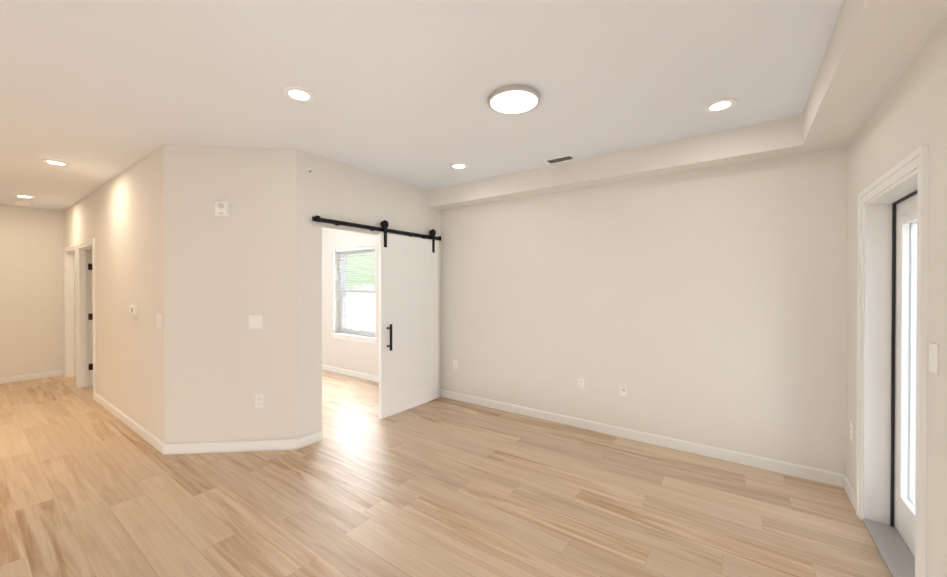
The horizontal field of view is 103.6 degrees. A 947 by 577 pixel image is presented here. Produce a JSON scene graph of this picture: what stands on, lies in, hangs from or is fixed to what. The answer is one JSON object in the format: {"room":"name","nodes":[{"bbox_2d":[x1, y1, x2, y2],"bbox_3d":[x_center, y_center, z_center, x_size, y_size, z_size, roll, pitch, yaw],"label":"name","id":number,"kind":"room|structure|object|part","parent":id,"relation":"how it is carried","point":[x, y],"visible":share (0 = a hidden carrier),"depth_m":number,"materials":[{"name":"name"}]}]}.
{"room":"empty living room","nodes":[
{"label":"empty living room","id":0,"kind":"room"},
{"bbox_2d":[0,204,64,377],"bbox_3d":[-8.019,0.089,4.140,0.120,2.650,4.930,0,0,36],"label":"wall","id":1,"kind":"structure","parent":0,"point":[32,333],"depth_m":5.73,"materials":[{"name":"white paint"}]},
{"bbox_2d":[64,144,164,442],"bbox_3d":[-4.590,0.086,4.646,4.873,2.650,0.120,0,0,36],"label":"wall","id":2,"kind":"structure","parent":0,"point":[119,218],"depth_m":3.79,"materials":[{"name":"white paint"}]},
{"bbox_2d":[74,254,75,376],"bbox_3d":[-6.014,0.418,5.737,0.768,1.950,0.092,0,0,36],"label":"hall door","id":3,"kind":"structure","parent":2,"relation":"in","point":[74,321],"depth_m":5.88,"materials":[{"name":"white wood"}]},
{"bbox_2d":[64,238,95,399],"bbox_3d":[-5.592,0.384,5.364,2.062,2.046,0.158,0,0,36],"label":"door frame","id":4,"kind":"structure","parent":2,"relation":"attached to","point":[86,359],"depth_m":5.32,"materials":[{"name":"white wood"}]},
{"bbox_2d":[88,264,92,369],"bbox_3d":[-5.271,0.418,5.718,0.145,1.950,0.910,0,0,36],"label":"hall door","id":5,"kind":"structure","parent":2,"relation":"in","point":[90,316],"depth_m":5.36,"materials":[{"name":"white"}]},
{"bbox_2d":[130,304,137,315],"bbox_3d":[-3.355,0.214,3.673,0.150,0.110,0.030,0,0,36],"label":"thermostat","id":6,"kind":"object","parent":2,"relation":"attached to","point":[133,309],"visible":1,"depth_m":3.64,"materials":[{"name":"white plastic"}]},
{"bbox_2d":[156,314,161,327],"bbox_3d":[-2.750,0.285,3.252,0.116,0.115,0.013,0,0,36],"label":"light switch","id":7,"kind":"object","parent":2,"relation":"attached to","point":[159,321],"visible":1,"depth_m":3.23,"materials":[{"name":"white plastic"}]},
{"bbox_2d":[164,144,296,443],"bbox_3d":[-2.105,0.094,3.291,1.090,2.650,0.116,0,0,-5],"label":"wall","id":8,"kind":"structure","parent":0,"point":[225,277],"depth_m":3.23,"materials":[{"name":"white paint"}]},
{"bbox_2d":[215,200,229,215],"bbox_3d":[-2.162,-0.693,3.202,0.116,0.136,0.041,0,0,-5],"label":"detector","id":9,"kind":"object","parent":8,"relation":"attached to","point":[222,207],"visible":0.98,"depth_m":3.19,"materials":[{"name":"white plastic"}]},
{"bbox_2d":[249,315,262,328],"bbox_3d":[-1.901,0.292,3.247,0.116,0.115,0.013,0,0,-5],"label":"double light switch","id":10,"kind":"object","parent":8,"relation":"attached to","point":[255,321],"visible":1,"depth_m":3.25,"materials":[{"name":"white plastic"}]},
{"bbox_2d":[255,394,263,407],"bbox_3d":[-1.872,0.984,3.255,0.070,0.115,0.009,0,0,-5],"label":"electrical outlet","id":11,"kind":"object","parent":8,"relation":"attached to","point":[259,400],"visible":1,"depth_m":3.25,"materials":[{"name":"white plastic"}]},
{"bbox_2d":[0,364,855,510],"bbox_3d":[-3.311,1.379,2.469,9.495,0.090,7.270,0,0,36],"label":"baseboard","id":12,"kind":"structure","parent":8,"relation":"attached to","point":[791,469],"depth_m":3.28,"materials":[{"name":"white wood"}]},
{"bbox_2d":[297,149,440,438],"bbox_3d":[-1.046,0.089,4.115,0.120,2.650,1.946,0,0,36],"label":"wall","id":13,"kind":"structure","parent":0,"point":[331,189],"depth_m":3.48,"materials":[{"name":"white paint"}]},
{"bbox_2d":[307,168,312,174],"bbox_3d":[-1.473,-1.064,3.373,0.038,0.056,0.056,0,0,36],"label":"sprinkler","id":14,"kind":"object","parent":13,"relation":"attached to","point":[310,171],"visible":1,"depth_m":3.38,"materials":[{"name":"white plastic"}]},
{"bbox_2d":[312,215,440,418],"bbox_3d":[-0.917,0.365,4.075,0.137,2.064,1.775,0,0,36],"label":"barn door","id":15,"kind":"structure","parent":13,"relation":"in","point":[408,322],"depth_m":4.29,"materials":[{"name":"white wood"}]},
{"bbox_3d":[-0.947,-0.636,4.090,0.064,0.062,1.775,0,0,36],"label":"barn door rail","id":16,"kind":"part","parent":15,"relation":"part of","materials":[{"name":"black metal"}]},
{"bbox_2d":[380,220,388,246],"bbox_3d":[-0.960,-0.591,4.023,0.049,0.292,0.087,0,0,36],"label":"hanger","id":17,"kind":"object","parent":15,"relation":"attached to","point":[384,224],"visible":1,"depth_m":4.01,"materials":[{"name":"black metal"}]},
{"bbox_3d":[-0.908,0.527,4.029,0.066,0.285,0.026,0,0,36],"label":"handle","id":18,"kind":"part","parent":15,"relation":"part of","materials":[{"name":"black metal"}]},
{"bbox_2d":[429,229,435,252],"bbox_3d":[-0.509,-0.595,4.653,0.049,0.292,0.087,0,0,36],"label":"hanger","id":19,"kind":"object","parent":15,"relation":"attached to","point":[432,232],"visible":1,"depth_m":4.64,"materials":[{"name":"black metal"}]},
{"bbox_2d":[0,0,843,210],"bbox_3d":[-3.270,-1.301,2.424,10.395,0.150,8.070,0,0,36],"label":"ceiling","id":20,"kind":"structure","parent":0,"point":[95,94],"depth_m":2.17,"materials":[{"name":"white paint"}]},
{"bbox_2d":[15,201,29,204],"bbox_3d":[-6.476,-1.224,5.347,0.136,0.037,0.136,0,0,36],"label":"smoke detector","id":21,"kind":"object","parent":20,"relation":"attached to","point":[22,203],"visible":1,"depth_m":5.31,"materials":[{"name":"white plastic"}]},
{"bbox_2d":[14,194,34,197],"bbox_3d":[-6.026,-1.266,4.996,0.180,0.070,0.180,0,0,36],"label":"ceiling light","id":22,"kind":"object","parent":20,"relation":"attached to","point":[22,196],"visible":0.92,"depth_m":4.98,"materials":[{"name":"white plastic"}]},
{"bbox_2d":[42,159,69,165],"bbox_3d":[-4.074,-1.258,3.634,0.180,0.070,0.180,0,0,36],"label":"ceiling light","id":23,"kind":"object","parent":20,"relation":"attached to","point":[55,162],"visible":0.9,"depth_m":3.63,"materials":[{"name":"white plastic"}]},
{"bbox_2d":[283,86,314,101],"bbox_3d":[-1.097,-1.250,2.344,0.180,0.070,0.180,0,0,36],"label":"ceiling light","id":24,"kind":"object","parent":20,"relation":"attached to","point":[298,94],"visible":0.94,"depth_m":2.33,"materials":[{"name":"white plastic"}]},
{"bbox_2d":[450,163,467,168],"bbox_3d":[-0.146,-1.258,3.736,0.180,0.070,0.180,0,0,36],"label":"ceiling light","id":25,"kind":"object","parent":20,"relation":"attached to","point":[458,165],"visible":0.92,"depth_m":3.72,"materials":[{"name":"white plastic"}]},
{"bbox_2d":[488,85,539,114],"bbox_3d":[0.261,-1.212,2.404,0.330,0.028,0.330,0,0,36],"label":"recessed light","id":26,"kind":"object","parent":20,"relation":"in","point":[513,99],"visible":1,"depth_m":2.37,"materials":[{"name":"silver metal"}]},
{"bbox_2d":[542,154,577,164],"bbox_3d":[0.823,-1.228,3.557,0.300,0.010,0.150,0,0,36],"label":"ceiling vent","id":27,"kind":"object","parent":20,"relation":"in","point":[560,159],"visible":1,"depth_m":3.55,"materials":[{"name":"white plastic"}]},
{"bbox_2d":[704,98,736,112],"bbox_3d":[1.646,-1.251,2.485,0.180,0.070,0.180,0,0,36],"label":"ceiling light","id":28,"kind":"object","parent":20,"relation":"attached to","point":[723,104],"visible":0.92,"depth_m":2.48,"materials":[{"name":"white plastic"}]},
{"bbox_2d":[0,370,891,576],"bbox_3d":[-3.270,1.484,2.440,10.395,0.120,8.070,0,0,36],"label":"floor","id":29,"kind":"structure","parent":0,"point":[437,487],"depth_m":2.46,"materials":[{"name":"brown wood"}]},
{"bbox_2d":[322,147,846,474],"bbox_3d":[-1.187,0.081,5.565,10.145,2.650,0.250,0,0,36],"label":"wall","id":30,"kind":"structure","parent":0,"point":[708,306],"depth_m":3.34,"materials":[{"name":"white paint"}]},
{"bbox_2d":[331,246,376,343],"bbox_3d":[-1.869,0.086,5.981,1.110,1.485,0.205,0,0,36],"label":"bedroom window","id":31,"kind":"structure","parent":30,"relation":"in","point":[342,333],"depth_m":6.01,"materials":[{"name":"white plastic"}]},
{"bbox_2d":[453,360,456,369],"bbox_3d":[-0.234,0.971,4.730,0.070,0.115,0.009,0,0,36],"label":"electrical outlet","id":32,"kind":"object","parent":30,"relation":"attached to","point":[455,364],"visible":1,"depth_m":4.73,"materials":[{"name":"white plastic"}]},
{"bbox_2d":[578,378,583,389],"bbox_3d":[1.091,0.966,3.784,0.070,0.115,0.009,0,0,36],"label":"electrical outlet","id":33,"kind":"object","parent":30,"relation":"attached to","point":[580,383],"visible":1,"depth_m":3.78,"materials":[{"name":"white plastic"}]},
{"bbox_2d":[620,384,627,396],"bbox_3d":[1.427,0.968,3.540,0.070,0.115,0.017,0,0,36],"label":"outlet","id":34,"kind":"object","parent":30,"relation":"attached to","point":[623,389],"visible":1,"depth_m":3.54,"materials":[{"name":"white plastic"}]},
{"bbox_2d":[429,0,946,209],"bbox_3d":[-0.988,-1.114,0.802,3.815,0.225,7.280,0,0,36],"label":"ceiling","id":35,"kind":"structure","parent":0,"point":[874,49],"depth_m":2.51,"materials":[{"name":"white paint"}]},
{"bbox_2d":[846,18,946,576],"bbox_3d":[0.597,0.116,-0.452,0.250,2.650,7.470,0,0,36],"label":"wall","id":36,"kind":"structure","parent":0,"point":[907,117],"depth_m":1.51,"materials":[{"name":"white paint"}]},
{"bbox_2d":[850,422,853,441],"bbox_3d":[2.553,0.969,2.516,0.009,0.115,0.070,0,0,36],"label":"electrical outlet","id":37,"kind":"object","parent":36,"relation":"attached to","point":[851,430],"visible":1,"depth_m":2.50,"materials":[{"name":"white plastic"}]},
{"bbox_2d":[863,519,914,576],"bbox_3d":[2.243,1.417,1.864,0.254,0.022,0.840,0,0,36],"label":"sill","id":38,"kind":"structure","parent":36,"relation":"attached to","point":[897,555],"depth_m":2.01,"materials":[{"name":"grey"}]},
{"bbox_2d":[856,144,928,576],"bbox_3d":[2.236,0.419,1.863,0.269,2.016,1.012,0,0,36],"label":"door frame","id":39,"kind":"structure","parent":36,"relation":"attached to","point":[879,349],"depth_m":2.22,"materials":[{"name":"white wood"}]},
{"bbox_2d":[894,194,916,556],"bbox_3d":[2.242,0.452,1.859,0.110,1.900,0.832,0,0,36],"label":"entry door","id":40,"kind":"structure","parent":36,"relation":"in","point":[905,370],"depth_m":2.08,"materials":[{"name":"white"}]},
{"bbox_2d":[928,342,938,373],"bbox_3d":[1.800,0.273,1.461,0.013,0.115,0.070,0,0,36],"label":"light switch","id":41,"kind":"object","parent":36,"relation":"attached to","point":[933,356],"visible":1,"depth_m":1.45,"materials":[{"name":"white plastic"}]},
{"label":"outside","id":42,"kind":"structure","parent":0,"visible":0},
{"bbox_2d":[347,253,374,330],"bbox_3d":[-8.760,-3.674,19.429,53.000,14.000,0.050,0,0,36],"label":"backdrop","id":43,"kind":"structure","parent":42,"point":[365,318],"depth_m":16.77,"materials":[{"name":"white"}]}
]}

